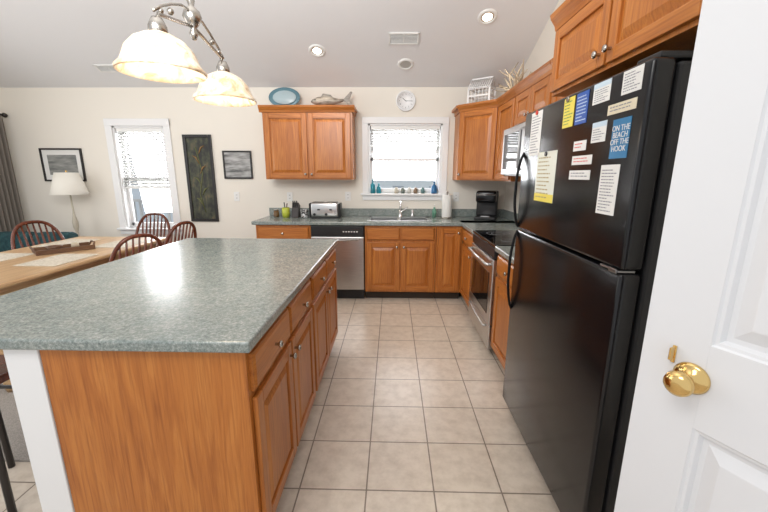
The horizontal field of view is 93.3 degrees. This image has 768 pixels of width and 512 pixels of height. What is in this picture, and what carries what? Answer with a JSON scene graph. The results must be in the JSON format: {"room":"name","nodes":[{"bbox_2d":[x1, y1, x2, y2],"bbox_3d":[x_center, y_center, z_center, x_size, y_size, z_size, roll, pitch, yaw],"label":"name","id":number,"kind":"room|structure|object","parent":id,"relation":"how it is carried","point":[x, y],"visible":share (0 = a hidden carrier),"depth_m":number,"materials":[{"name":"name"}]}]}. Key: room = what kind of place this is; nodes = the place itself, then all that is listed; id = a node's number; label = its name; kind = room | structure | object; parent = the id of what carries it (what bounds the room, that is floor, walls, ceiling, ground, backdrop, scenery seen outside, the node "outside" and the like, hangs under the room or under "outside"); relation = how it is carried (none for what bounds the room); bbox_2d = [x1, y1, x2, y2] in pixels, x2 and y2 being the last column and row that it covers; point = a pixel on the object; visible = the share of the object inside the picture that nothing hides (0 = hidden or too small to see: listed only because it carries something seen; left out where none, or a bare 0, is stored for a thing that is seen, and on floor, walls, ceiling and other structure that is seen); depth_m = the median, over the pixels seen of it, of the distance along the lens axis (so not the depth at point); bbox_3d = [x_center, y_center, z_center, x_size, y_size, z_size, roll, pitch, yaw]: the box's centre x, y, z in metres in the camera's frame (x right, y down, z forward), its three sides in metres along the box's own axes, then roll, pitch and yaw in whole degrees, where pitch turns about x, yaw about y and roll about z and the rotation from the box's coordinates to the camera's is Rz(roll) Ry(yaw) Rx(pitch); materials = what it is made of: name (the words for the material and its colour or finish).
{"room":"kitchen","nodes":[
{"label":"kitchen","id":0,"kind":"room"},
{"bbox_2d":[0,87,505,242],"bbox_3d":[-1.602,-0.864,4.658,6.480,2.490,0.140,1,13,1],"label":"wall","id":1,"kind":"structure","parent":0,"point":[37,118],"depth_m":4.51,"materials":[{"name":"beige paint"}]},
{"bbox_2d":[38,148,86,180],"bbox_3d":[-4.048,-1.148,4.566,0.530,0.405,0.025,1,13,1],"label":"framed art","id":2,"kind":"object","parent":1,"relation":"attached to","point":[52,159],"visible":0.96,"depth_m":4.56,"materials":[{"name":"black"}]},
{"bbox_2d":[47,155,78,174],"bbox_3d":[-4.047,-1.149,4.571,0.370,0.245,0.009,1,13,1],"label":"artwork","id":3,"kind":"object","parent":2,"relation":"attached to","point":[55,163],"depth_m":4.56},
{"bbox_2d":[103,118,181,234],"bbox_3d":[-3.032,-0.993,4.635,0.850,1.430,0.195,1,13,1],"label":"window","id":4,"kind":"structure","parent":1,"relation":"in","point":[137,203],"depth_m":4.65,"materials":[{"name":"white paint"}]},
{"bbox_2d":[116,128,168,188],"bbox_3d":[-3.031,-1.226,4.580,0.580,0.740,0.056,1,13,1],"label":"window blind","id":5,"kind":"object","parent":4,"relation":"attached to","point":[159,182],"visible":0.84,"depth_m":4.58,"materials":[{"name":"white plastic"}]},
{"bbox_2d":[182,134,218,221],"bbox_3d":[-2.306,-0.969,4.565,0.355,1.070,0.026,1,13,1],"label":"framed art","id":6,"kind":"object","parent":1,"relation":"attached to","point":[197,148],"visible":1,"depth_m":4.56,"materials":[{"name":"black"}]},
{"bbox_2d":[234,192,239,200],"bbox_3d":[-1.874,-0.757,4.611,0.070,0.114,0.008,1,13,1],"label":"wall outlet","id":7,"kind":"object","parent":1,"relation":"attached to","point":[236,194],"visible":1,"depth_m":4.61,"materials":[{"name":"white plastic"}]},
{"bbox_2d":[222,151,252,178],"bbox_3d":[-1.823,-1.136,4.517,0.360,0.340,0.025,1,13,1],"label":"framed art","id":8,"kind":"object","parent":1,"relation":"attached to","point":[236,164],"visible":1,"depth_m":4.52,"materials":[{"name":"black"}]},
{"bbox_2d":[287,192,292,200],"bbox_3d":[-1.195,-0.751,4.596,0.070,0.114,0.008,1,13,1],"label":"wall outlet","id":9,"kind":"object","parent":1,"relation":"attached to","point":[289,194],"visible":0.94,"depth_m":4.59,"materials":[{"name":"white plastic"}]},
{"bbox_2d":[257,105,356,179],"bbox_3d":[-0.865,-1.319,4.278,1.080,0.810,0.365,1,13,1],"label":"upper cabinet","id":10,"kind":"object","parent":1,"relation":"attached to","point":[317,142],"visible":1,"depth_m":4.13,"materials":[{"name":"brown wood"}]},
{"bbox_2d":[269,87,299,104],"bbox_3d":[-1.163,-1.854,4.237,0.370,0.227,0.060,1,13,1],"label":"platter","id":11,"kind":"object","parent":10,"relation":"on","point":[283,95],"visible":0.93,"depth_m":4.23,"materials":[{"name":"blue ceramic"}]},
{"bbox_2d":[311,91,351,104],"bbox_3d":[-0.605,-1.804,4.182,0.481,0.175,0.108,1,13,1],"label":"fish figurine","id":12,"kind":"object","parent":10,"relation":"on","point":[325,99],"visible":0.96,"depth_m":4.16,"materials":[{"name":"silver plastic"}]},
{"bbox_2d":[345,192,350,200],"bbox_3d":[-0.455,-0.755,4.578,0.070,0.114,0.008,1,13,1],"label":"wall outlet","id":13,"kind":"object","parent":1,"relation":"attached to","point":[347,194],"visible":1,"depth_m":4.58,"materials":[{"name":"white plastic"}]},
{"bbox_2d":[269,208,517,220],"bbox_3d":[0.010,-0.429,4.037,2.978,0.095,1.184,1,13,1],"label":"backsplash","id":14,"kind":"structure","parent":1,"relation":"attached to","point":[504,213],"depth_m":4.59,"materials":[{"name":"grey laminate"}]},
{"bbox_2d":[361,117,448,199],"bbox_3d":[0.258,-1.198,4.511,1.090,0.990,0.195,1,13,1],"label":"window","id":15,"kind":"structure","parent":1,"relation":"in","point":[389,170],"depth_m":4.55,"materials":[{"name":"white paint"}]},
{"bbox_2d":[370,179,374,192],"bbox_3d":[-0.140,-0.871,4.530,0.063,0.170,0.063,1,13,1],"label":"glass bottle","id":16,"kind":"object","parent":15,"relation":"on","point":[372,186],"visible":0.95,"depth_m":4.51,"materials":[{"name":"teal glass"}]},
{"bbox_2d":[376,184,380,192],"bbox_3d":[-0.065,-0.846,4.534,0.059,0.120,0.059,1,13,1],"label":"glass bottle","id":17,"kind":"object","parent":15,"relation":"on","point":[378,187],"visible":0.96,"depth_m":4.51,"materials":[{"name":"teal glass"}]},
{"bbox_2d":[371,126,439,152],"bbox_3d":[0.259,-1.431,4.456,0.840,0.320,0.056,1,13,1],"label":"window blind","id":18,"kind":"object","parent":15,"relation":"attached to","point":[374,149],"visible":1,"depth_m":4.45,"materials":[{"name":"white plastic"}]},
{"bbox_2d":[431,181,436,193],"bbox_3d":[0.625,-0.854,4.515,0.074,0.150,0.074,1,13,1],"label":"glass bottle","id":19,"kind":"object","parent":15,"relation":"on","point":[433,187],"visible":1,"depth_m":4.49,"materials":[{"name":"blue glass"}]},
{"bbox_2d":[396,90,415,110],"bbox_3d":[0.259,-1.844,4.307,0.236,0.236,0.028,1,13,1],"label":"wall clock","id":20,"kind":"object","parent":1,"relation":"attached to","point":[405,100],"visible":1,"depth_m":4.30,"materials":[{"name":"white"}]},
{"bbox_2d":[453,192,458,200],"bbox_3d":[0.905,-0.743,4.549,0.070,0.114,0.008,1,13,1],"label":"wall outlet","id":21,"kind":"object","parent":1,"relation":"attached to","point":[455,194],"visible":1,"depth_m":4.55,"materials":[{"name":"white plastic"}]},
{"bbox_2d":[452,99,498,180],"bbox_3d":[1.153,-1.265,4.073,0.708,0.810,0.696,1,13,1],"label":"upper cabinet","id":22,"kind":"object","parent":1,"relation":"attached to","point":[476,123],"visible":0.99,"depth_m":3.93,"materials":[{"name":"brown wood"}]},
{"bbox_2d":[467,76,496,103],"bbox_3d":[1.083,-1.816,4.006,0.260,0.289,0.212,9,15,35],"label":"crate","id":23,"kind":"object","parent":22,"relation":"on","point":[476,81],"visible":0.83,"depth_m":3.97,"materials":[{"name":"white paint"}]},
{"bbox_2d":[0,0,558,87],"bbox_3d":[-1.645,-2.443,2.037,6.480,1.952,4.566,1,13,1],"label":"ceiling","id":24,"kind":"structure","parent":0,"point":[44,43],"depth_m":3.56,"materials":[{"name":"white paint"}]},
{"bbox_2d":[93,64,117,71],"bbox_3d":[-3.046,-2.080,4.017,0.280,0.056,0.115,1,13,1],"label":"ceiling vent","id":25,"kind":"object","parent":24,"relation":"in","point":[101,67],"visible":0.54,"depth_m":4.00,"materials":[{"name":"white plastic"}]},
{"bbox_2d":[113,0,256,106],"bbox_3d":[-0.892,-1.664,1.565,0.332,1.761,0.902,1,13,1],"label":"pendant light","id":26,"kind":"object","parent":24,"relation":"hanging from","point":[152,54],"visible":1,"depth_m":1.56,"materials":[{"name":"white glass"}]},
{"bbox_2d":[147,16,167,32],"bbox_3d":[-0.901,-0.912,1.442,0.072,0.075,0.072,1,13,1],"label":"socket","id":27,"kind":"object","parent":26,"relation":"attached to","point":[156,23],"depth_m":1.42,"materials":[{"name":"silver metal"}]},
{"bbox_2d":[216,60,229,71],"bbox_3d":[-0.888,-1.036,1.998,0.072,0.075,0.072,1,13,1],"label":"socket","id":28,"kind":"object","parent":26,"relation":"attached to","point":[222,66],"depth_m":1.97,"materials":[{"name":"silver metal"}]},
{"bbox_2d":[308,44,325,56],"bbox_3d":[-0.685,-2.106,3.717,0.175,0.077,0.164,2,13,6],"label":"recessed light","id":29,"kind":"object","parent":24,"relation":"in","point":[316,50],"visible":1,"depth_m":3.71,"materials":[{"name":"white plastic"}]},
{"bbox_2d":[388,32,419,44],"bbox_3d":[0.194,-2.122,3.537,0.300,0.067,0.143,1,13,1],"label":"ceiling vent","id":30,"kind":"object","parent":24,"relation":"in","point":[395,38],"visible":1,"depth_m":3.54,"materials":[{"name":"white plastic"}]},
{"bbox_2d":[398,58,413,69],"bbox_3d":[0.234,-2.063,3.899,0.175,0.077,0.164,-1,13,-4],"label":"recessed light","id":31,"kind":"object","parent":24,"relation":"in","point":[404,64],"visible":1,"depth_m":3.89,"materials":[{"name":"white plastic"}]},
{"bbox_2d":[477,9,497,24],"bbox_3d":[0.935,-2.161,3.275,0.175,0.077,0.164,2,13,6],"label":"recessed light","id":32,"kind":"object","parent":24,"relation":"in","point":[487,16],"visible":1,"depth_m":3.27,"materials":[{"name":"white plastic"}]},
{"bbox_2d":[0,291,559,511],"bbox_3d":[-1.674,1.036,2.099,6.480,0.100,5.966,1,13,1],"label":"floor","id":33,"kind":"structure","parent":0,"point":[409,412],"depth_m":2.07,"materials":[{"name":"tile"}]},
{"bbox_2d":[0,355,16,511],"bbox_3d":[-1.718,0.780,1.609,0.308,0.616,0.288,1,13,1],"label":"bar stool","id":34,"kind":"object","parent":33,"relation":"on","point":[5,484],"visible":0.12,"depth_m":1.53,"materials":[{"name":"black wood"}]},
{"bbox_2d":[0,383,29,461],"bbox_3d":[-2.999,0.691,3.365,3.570,0.010,3.086,1,13,1],"label":"carpet","id":35,"kind":"object","parent":33,"relation":"on","point":[8,407],"visible":0.02,"depth_m":2.08,"materials":[{"name":"beige carpet"}]},
{"bbox_2d":[10,220,64,249],"bbox_3d":[-3.334,0.129,3.657,0.539,0.950,0.461,6,14,25],"label":"dining chair","id":36,"kind":"object","parent":35,"relation":"on","point":[14,233],"visible":0.24,"depth_m":3.65,"materials":[{"name":"brown wood"}]},
{"bbox_2d":[0,231,78,251],"bbox_3d":[-4.074,0.135,4.088,1.010,0.750,0.630,1,13,1],"label":"loveseat","id":37,"kind":"object","parent":35,"relation":"on","point":[5,236],"visible":0.1,"depth_m":4.17,"materials":[{"name":"teal fabric"}]},
{"bbox_2d":[0,231,34,251],"bbox_3d":[-4.303,-0.063,4.280,0.450,0.450,0.180,1,13,1],"label":"cushion","id":38,"kind":"object","parent":37,"relation":"on","point":[5,236],"depth_m":4.17,"materials":[{"name":"teal fabric"}]},
{"bbox_2d":[33,232,78,244],"bbox_3d":[-3.833,-0.059,4.270,0.450,0.450,0.180,1,13,1],"label":"cushion","id":39,"kind":"object","parent":37,"relation":"on","point":[67,235],"depth_m":4.16,"materials":[{"name":"teal fabric"}]},
{"bbox_2d":[0,236,165,392],"bbox_3d":[-2.866,0.354,3.145,1.000,0.745,1.850,1,13,1],"label":"dining table","id":40,"kind":"object","parent":35,"relation":"on","point":[12,278],"visible":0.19,"depth_m":2.79,"materials":[{"name":"brown wood"}]},
{"bbox_2d":[0,253,33,261],"bbox_3d":[-3.139,0.024,2.898,0.320,0.004,0.420,1,13,1],"label":"placemat","id":41,"kind":"object","parent":40,"relation":"on","point":[3,256],"visible":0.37,"depth_m":3.01,"materials":[{"name":"beige fabric"}]},
{"bbox_2d":[13,254,98,265],"bbox_3d":[-2.589,0.028,2.886,0.320,0.004,0.420,1,13,1],"label":"placemat","id":42,"kind":"object","parent":40,"relation":"on","point":[60,259],"visible":1,"depth_m":2.85,"materials":[{"name":"beige fabric"}]},
{"bbox_2d":[29,240,95,255],"bbox_3d":[-2.850,-0.079,3.227,0.220,0.063,0.436,11,16,39],"label":"serving tray","id":43,"kind":"object","parent":40,"relation":"on","point":[37,251],"visible":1,"depth_m":3.18,"materials":[{"name":"brown wood"}]},
{"bbox_2d":[45,245,62,249],"bbox_3d":[-2.892,-0.070,3.179,0.120,0.040,0.120,1,13,1],"label":"bowl","id":44,"kind":"object","parent":43,"relation":"on","point":[49,247],"visible":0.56,"depth_m":3.16,"materials":[{"name":"brown wood"}]},
{"bbox_2d":[71,242,78,246],"bbox_3d":[-2.799,-0.098,3.283,0.060,0.050,0.060,1,13,1],"label":"candle","id":45,"kind":"object","parent":43,"relation":"on","point":[73,244],"visible":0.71,"depth_m":3.26,"materials":[{"name":"beige wax"}]},
{"bbox_2d":[33,239,100,246],"bbox_3d":[-3.123,-0.129,3.581,0.320,0.004,0.420,1,13,1],"label":"placemat","id":46,"kind":"object","parent":40,"relation":"on","point":[69,241],"visible":0.66,"depth_m":3.64,"materials":[{"name":"beige fabric"}]},
{"bbox_2d":[95,239,150,247],"bbox_3d":[-2.573,-0.124,3.569,0.320,0.004,0.420,1,13,1],"label":"placemat","id":47,"kind":"object","parent":40,"relation":"on","point":[113,244],"visible":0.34,"depth_m":3.50,"materials":[{"name":"beige fabric"}]},
{"bbox_2d":[109,233,163,261],"bbox_3d":[-2.167,0.255,3.114,0.539,0.950,0.461,8,15,30],"label":"dining chair","id":48,"kind":"object","parent":35,"relation":"on","point":[158,241],"visible":0.3,"depth_m":2.87,"materials":[{"name":"brown wood"}]},
{"bbox_2d":[135,212,170,244],"bbox_3d":[-2.838,-0.018,4.323,0.461,0.950,0.539,1,13,1],"label":"dining chair","id":49,"kind":"object","parent":35,"relation":"on","point":[141,221],"visible":0.32,"depth_m":4.45,"materials":[{"name":"brown wood"}]},
{"bbox_2d":[164,221,196,244],"bbox_3d":[-2.265,0.098,3.815,0.539,0.950,0.461,3,13,14],"label":"dining chair","id":50,"kind":"object","parent":35,"relation":"on","point":[170,233],"visible":0.27,"depth_m":3.64,"materials":[{"name":"brown wood"}]},
{"bbox_3d":[-3.922,0.084,4.642,0.330,0.608,0.330,1,13,1],"label":"side table","id":51,"kind":"object","parent":35,"relation":"on","visible":0},
{"bbox_2d":[49,170,89,235],"bbox_3d":[-3.839,-0.625,4.460,0.384,0.855,0.384,1,13,1],"label":"table lamp","id":52,"kind":"object","parent":51,"relation":"on","point":[63,183],"visible":0.88,"depth_m":4.30,"materials":[{"name":"white fabric"}]},
{"bbox_2d":[3,350,74,511],"bbox_3d":[-1.166,0.526,2.158,0.115,0.874,1.817,1,13,1],"label":"panel","id":53,"kind":"object","parent":33,"relation":"on","point":[25,367],"visible":0.06,"depth_m":1.24,"materials":[{"name":"white paint"}]},
{"bbox_2d":[39,279,315,511],"bbox_3d":[-0.752,0.628,1.710,0.727,0.874,0.906,1,13,1],"label":"base cabinet","id":54,"kind":"object","parent":33,"relation":"on","point":[137,431],"visible":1,"depth_m":1.26,"materials":[{"name":"brown wood"}]},
{"bbox_2d":[0,238,337,352],"bbox_3d":[-1.018,0.079,2.058,1.237,0.040,1.871,1,13,1],"label":"countertop","id":55,"kind":"structure","parent":54,"relation":"on","point":[204,295],"depth_m":1.52,"materials":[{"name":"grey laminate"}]},
{"bbox_2d":[256,225,311,238],"bbox_3d":[-1.130,0.016,4.433,0.620,0.874,0.650,1,13,1],"label":"base cabinet","id":56,"kind":"object","parent":33,"relation":"on","point":[262,231],"visible":0.23,"depth_m":4.07,"materials":[{"name":"brown wood"}]},
{"bbox_2d":[251,208,520,233],"bbox_3d":[0.010,-0.410,4.041,2.978,0.134,1.184,1,13,1],"label":"countertop","id":57,"kind":"structure","parent":56,"relation":"on","point":[505,220],"depth_m":4.18,"materials":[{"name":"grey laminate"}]},
{"bbox_2d":[274,209,278,216],"bbox_3d":[-1.320,-0.527,4.444,0.070,0.095,0.070,1,13,1],"label":"glass jar","id":58,"kind":"object","parent":57,"relation":"on","point":[276,211],"visible":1,"depth_m":4.42,"materials":[{"name":"brown glass"}]},
{"bbox_2d":[282,202,289,217],"bbox_3d":[-1.191,-0.559,4.393,0.096,0.181,0.096,1,13,1],"label":"utensil crock","id":59,"kind":"object","parent":57,"relation":"on","point":[285,210],"visible":1,"depth_m":4.37,"materials":[{"name":"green ceramic"}]},
{"bbox_2d":[292,201,299,217],"bbox_3d":[-1.079,-0.578,4.437,0.080,0.200,0.138,1,13,1],"label":"knife block","id":60,"kind":"object","parent":57,"relation":"on","point":[295,205],"visible":1,"depth_m":4.40,"materials":[{"name":"grey"}]},
{"bbox_2d":[301,209,308,217],"bbox_3d":[-0.951,-0.514,4.383,0.108,0.100,0.084,-7,14,-29],"label":"mug","id":61,"kind":"object","parent":57,"relation":"on","point":[304,212],"visible":0.81,"depth_m":4.35,"materials":[{"name":"white ceramic"}]},
{"bbox_2d":[309,202,341,218],"bbox_3d":[-0.702,-0.553,4.350,0.370,0.192,0.203,1,13,1],"label":"toaster","id":62,"kind":"object","parent":57,"relation":"on","point":[317,210],"visible":1,"depth_m":4.28,"materials":[{"name":"silver metal"}]},
{"bbox_2d":[367,216,430,220],"bbox_3d":[0.177,-0.360,4.333,0.730,0.179,0.410,1,13,1],"label":"sink","id":63,"kind":"object","parent":57,"relation":"in","point":[371,218],"visible":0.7,"depth_m":4.43,"materials":[{"name":"silver metal"}]},
{"bbox_2d":[398,201,407,216],"bbox_3d":[0.200,-0.575,4.421,0.121,0.201,0.188,8,15,31],"label":"faucet","id":64,"kind":"object","parent":57,"relation":"on","point":[400,204],"visible":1,"depth_m":4.47,"materials":[{"name":"silver metal"}]},
{"bbox_2d":[432,204,435,216],"bbox_3d":[0.623,-0.557,4.471,0.052,0.158,0.056,-9,16,-37],"label":"soap bottle","id":65,"kind":"object","parent":57,"relation":"on","point":[434,208],"visible":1,"depth_m":4.46,"materials":[{"name":"green plastic"}]},
{"bbox_2d":[440,191,452,218],"bbox_3d":[0.760,-0.621,4.374,0.150,0.325,0.150,1,13,1],"label":"paper towel holder","id":66,"kind":"object","parent":57,"relation":"on","point":[446,199],"visible":1,"depth_m":4.33,"materials":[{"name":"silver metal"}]},
{"bbox_2d":[474,190,498,220],"bbox_3d":[1.216,-0.607,4.299,0.240,0.335,0.312,5,14,21],"label":"coffee maker","id":67,"kind":"object","parent":57,"relation":"on","point":[487,200],"visible":1,"depth_m":4.25,"materials":[{"name":"black plastic"}]},
{"bbox_2d":[309,248,337,390],"bbox_3d":[-0.732,0.429,2.596,0.727,0.874,0.906,1,13,1],"label":"base cabinet","id":68,"kind":"object","parent":33,"relation":"on","point":[323,280],"visible":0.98,"depth_m":2.44,"materials":[{"name":"brown wood"}]},
{"bbox_2d":[311,225,364,298],"bbox_3d":[-0.516,0.030,4.394,0.595,0.868,0.639,1,13,1],"label":"dishwasher","id":69,"kind":"object","parent":33,"relation":"on","point":[350,247],"visible":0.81,"depth_m":4.10,"materials":[{"name":"silver metal"}]},
{"bbox_2d":[365,226,436,297],"bbox_3d":[0.190,0.028,4.404,0.800,0.874,0.650,1,13,1],"label":"base cabinet","id":70,"kind":"object","parent":33,"relation":"on","point":[399,260],"visible":1,"depth_m":4.11,"materials":[{"name":"brown wood"}]},
{"bbox_2d":[433,226,462,298],"bbox_3d":[0.740,0.033,4.393,0.290,0.874,0.650,1,13,1],"label":"base cabinet","id":71,"kind":"object","parent":33,"relation":"on","point":[448,238],"visible":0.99,"depth_m":4.10,"materials":[{"name":"brown wood"}]},
{"bbox_2d":[460,228,472,306],"bbox_3d":[1.159,0.161,3.827,0.655,0.874,0.570,1,13,1],"label":"base cabinet","id":72,"kind":"object","parent":33,"relation":"on","point":[467,239],"visible":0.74,"depth_m":3.83,"materials":[{"name":"brown wood"}]},
{"bbox_2d":[468,230,515,348],"bbox_3d":[1.117,0.168,3.140,0.680,1.040,0.760,1,13,1],"label":"stove","id":73,"kind":"object","parent":33,"relation":"on","point":[483,273],"visible":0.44,"depth_m":3.04,"materials":[{"name":"silver metal"}]},
{"bbox_2d":[473,230,515,246],"bbox_3d":[1.148,-0.151,3.068,0.620,0.024,0.760,1,13,1],"label":"cooktop","id":74,"kind":"object","parent":73,"relation":"in","point":[492,238],"depth_m":3.08,"materials":[{"name":"black glass"}]},
{"bbox_2d":[491,254,513,369],"bbox_3d":[1.128,0.459,2.495,0.655,0.874,0.610,1,13,1],"label":"base cabinet","id":75,"kind":"object","parent":33,"relation":"on","point":[501,310],"visible":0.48,"depth_m":2.58,"materials":[{"name":"brown wood"}]},
{"bbox_2d":[495,246,514,264],"bbox_3d":[1.139,-0.035,2.387,0.643,0.134,0.605,1,13,1],"label":"countertop","id":76,"kind":"structure","parent":75,"relation":"on","point":[504,251],"depth_m":2.53,"materials":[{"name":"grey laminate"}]},
{"bbox_2d":[503,50,693,511],"bbox_3d":[1.055,0.210,1.591,0.743,1.755,0.940,1,13,1],"label":"refrigerator","id":77,"kind":"object","parent":33,"relation":"on","point":[583,278],"visible":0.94,"depth_m":1.26,"materials":[{"name":"black metal"}]},
{"bbox_2d":[529,110,542,155],"bbox_3d":[0.725,-0.584,1.733,0.002,0.200,0.130,1,13,1],"label":"paper note","id":78,"kind":"object","parent":77,"relation":"attached to","point":[536,125],"visible":1,"depth_m":1.73,"materials":[{"name":"white paper"}]},
{"bbox_2d":[534,150,557,202],"bbox_3d":[0.721,-0.354,1.623,0.002,0.220,0.205,1,13,1],"label":"flyer","id":79,"kind":"object","parent":77,"relation":"attached to","point":[546,165],"visible":1,"depth_m":1.61,"materials":[{"name":"white paper"}]},
{"bbox_2d":[562,95,575,128],"bbox_3d":[0.718,-0.557,1.409,0.002,0.110,0.085,1,13,1],"label":"flyer","id":80,"kind":"object","parent":77,"relation":"attached to","point":[569,106],"visible":1,"depth_m":1.41,"materials":[{"name":"yellow paper"}]},
{"bbox_2d":[569,170,590,179],"bbox_3d":[0.714,-0.296,1.326,0.002,0.033,0.150,1,13,1],"label":"magnet","id":81,"kind":"object","parent":77,"relation":"attached to","point":[576,174],"visible":1,"depth_m":1.32,"materials":[{"name":"white paper"}]},
{"bbox_2d":[573,140,586,151],"bbox_3d":[0.714,-0.402,1.323,0.002,0.035,0.090,1,13,1],"label":"magnet","id":82,"kind":"object","parent":77,"relation":"attached to","point":[578,145],"visible":1,"depth_m":1.32,"materials":[{"name":"white paper"}]},
{"bbox_2d":[574,89,589,125],"bbox_3d":[0.715,-0.535,1.311,0.002,0.110,0.085,1,13,1],"label":"flyer","id":83,"kind":"object","parent":77,"relation":"attached to","point":[582,98],"visible":1,"depth_m":1.31,"materials":[{"name":"blue paper"}]},
{"bbox_2d":[572,154,592,164],"bbox_3d":[0.714,-0.347,1.310,0.002,0.032,0.140,1,13,1],"label":"magnet","id":84,"kind":"object","parent":77,"relation":"attached to","point":[584,159],"visible":1,"depth_m":1.30,"materials":[{"name":"white paper"}]},
{"bbox_2d":[591,120,607,142],"bbox_3d":[0.712,-0.411,1.201,0.002,0.065,0.085,1,13,1],"label":"magnet","id":85,"kind":"object","parent":77,"relation":"attached to","point":[599,129],"visible":1,"depth_m":1.20,"materials":[{"name":"white paper"}]},
{"bbox_2d":[592,78,611,105],"bbox_3d":[0.713,-0.536,1.186,0.002,0.065,0.100,1,13,1],"label":"paper note","id":86,"kind":"object","parent":77,"relation":"attached to","point":[602,91],"visible":1,"depth_m":1.18,"materials":[{"name":"white paper"}]},
{"bbox_2d":[595,164,620,215],"bbox_3d":[0.709,-0.210,1.151,0.002,0.155,0.100,1,13,1],"label":"paper note","id":87,"kind":"object","parent":77,"relation":"attached to","point":[609,175],"visible":1,"depth_m":1.15,"materials":[{"name":"white paper"}]},
{"bbox_2d":[609,116,631,158],"bbox_3d":[0.709,-0.353,1.089,0.002,0.116,0.089,1,13,1],"label":"magnet","id":88,"kind":"object","parent":77,"relation":"attached to","point":[621,129],"visible":1,"depth_m":1.08,"materials":[{"name":"blue paper"}]},
{"bbox_2d":[607,97,637,115],"bbox_3d":[0.710,-0.445,1.083,0.002,0.030,0.140,1,13,1],"label":"magnet","id":89,"kind":"object","parent":77,"relation":"attached to","point":[629,104],"visible":1,"depth_m":1.08,"materials":[{"name":"beige paper"}]},
{"bbox_2d":[621,63,644,95],"bbox_3d":[0.709,-0.502,1.034,0.002,0.065,0.090,1,13,1],"label":"paper note","id":90,"kind":"object","parent":77,"relation":"attached to","point":[632,78],"visible":1,"depth_m":1.03,"materials":[{"name":"white paper"}]},
{"bbox_2d":[614,0,767,511],"bbox_3d":[0.763,0.302,0.518,0.104,2.018,0.762,-6,14,-25],"label":"door","id":91,"kind":"structure","parent":33,"relation":"on","point":[697,439],"depth_m":0.72,"materials":[{"name":"white paint"}]},
{"bbox_2d":[504,0,564,212],"bbox_3d":[1.519,-1.135,1.773,0.120,4.305,5.226,1,13,1],"label":"wall","id":92,"kind":"structure","parent":0,"point":[543,51],"depth_m":3.53,"materials":[{"name":"beige paint"}]},
{"bbox_2d":[494,87,520,181],"bbox_3d":[1.310,-1.137,3.505,0.368,0.810,0.515,1,13,1],"label":"upper cabinet","id":93,"kind":"object","parent":92,"relation":"attached to","point":[507,101],"visible":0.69,"depth_m":3.51,"materials":[{"name":"brown wood"}]},
{"bbox_2d":[495,59,531,91],"bbox_3d":[1.273,-1.751,3.559,0.219,0.359,0.730,1,13,1],"label":"branch","id":94,"kind":"object","parent":93,"relation":"on","point":[516,80],"visible":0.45,"depth_m":3.54,"materials":[{"name":"beige plant"}]},
{"bbox_2d":[513,60,551,125],"bbox_3d":[1.296,-1.226,2.826,0.368,0.340,0.760,1,13,1],"label":"upper cabinet","id":95,"kind":"object","parent":92,"relation":"attached to","point":[533,93],"visible":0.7,"depth_m":2.77,"materials":[{"name":"brown wood"}]},
{"bbox_2d":[501,122,525,175],"bbox_3d":[1.250,-0.852,2.906,0.457,0.415,0.755,1,13,1],"label":"microwave","id":96,"kind":"object","parent":95,"relation":"attached to","point":[513,140],"visible":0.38,"depth_m":2.98,"materials":[{"name":"silver metal"}]},
{"bbox_2d":[550,58,564,102],"bbox_3d":[1.279,-0.847,2.207,0.368,0.810,0.605,1,13,1],"label":"upper cabinet","id":97,"kind":"object","parent":92,"relation":"attached to","point":[554,99],"visible":0.02,"depth_m":2.40,"materials":[{"name":"brown wood"}]},
{"bbox_2d":[550,0,702,96],"bbox_3d":[1.131,-0.907,1.354,0.628,0.380,1.030,1,13,1],"label":"upper cabinet","id":98,"kind":"object","parent":92,"relation":"attached to","point":[596,41],"visible":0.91,"depth_m":1.37,"materials":[{"name":"brown wood"}]},
{"bbox_3d":[-4.827,-1.161,2.993,0.100,3.772,3.126,1,13,1],"label":"wall","id":99,"kind":"structure","parent":0,"visible":0},
{"bbox_2d":[0,113,26,231],"bbox_3d":[-4.690,-0.567,3.990,0.140,2.118,1.418,1,13,1],"label":"curtain","id":100,"kind":"object","parent":99,"relation":"attached to","point":[11,214],"visible":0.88,"depth_m":4.45,"materials":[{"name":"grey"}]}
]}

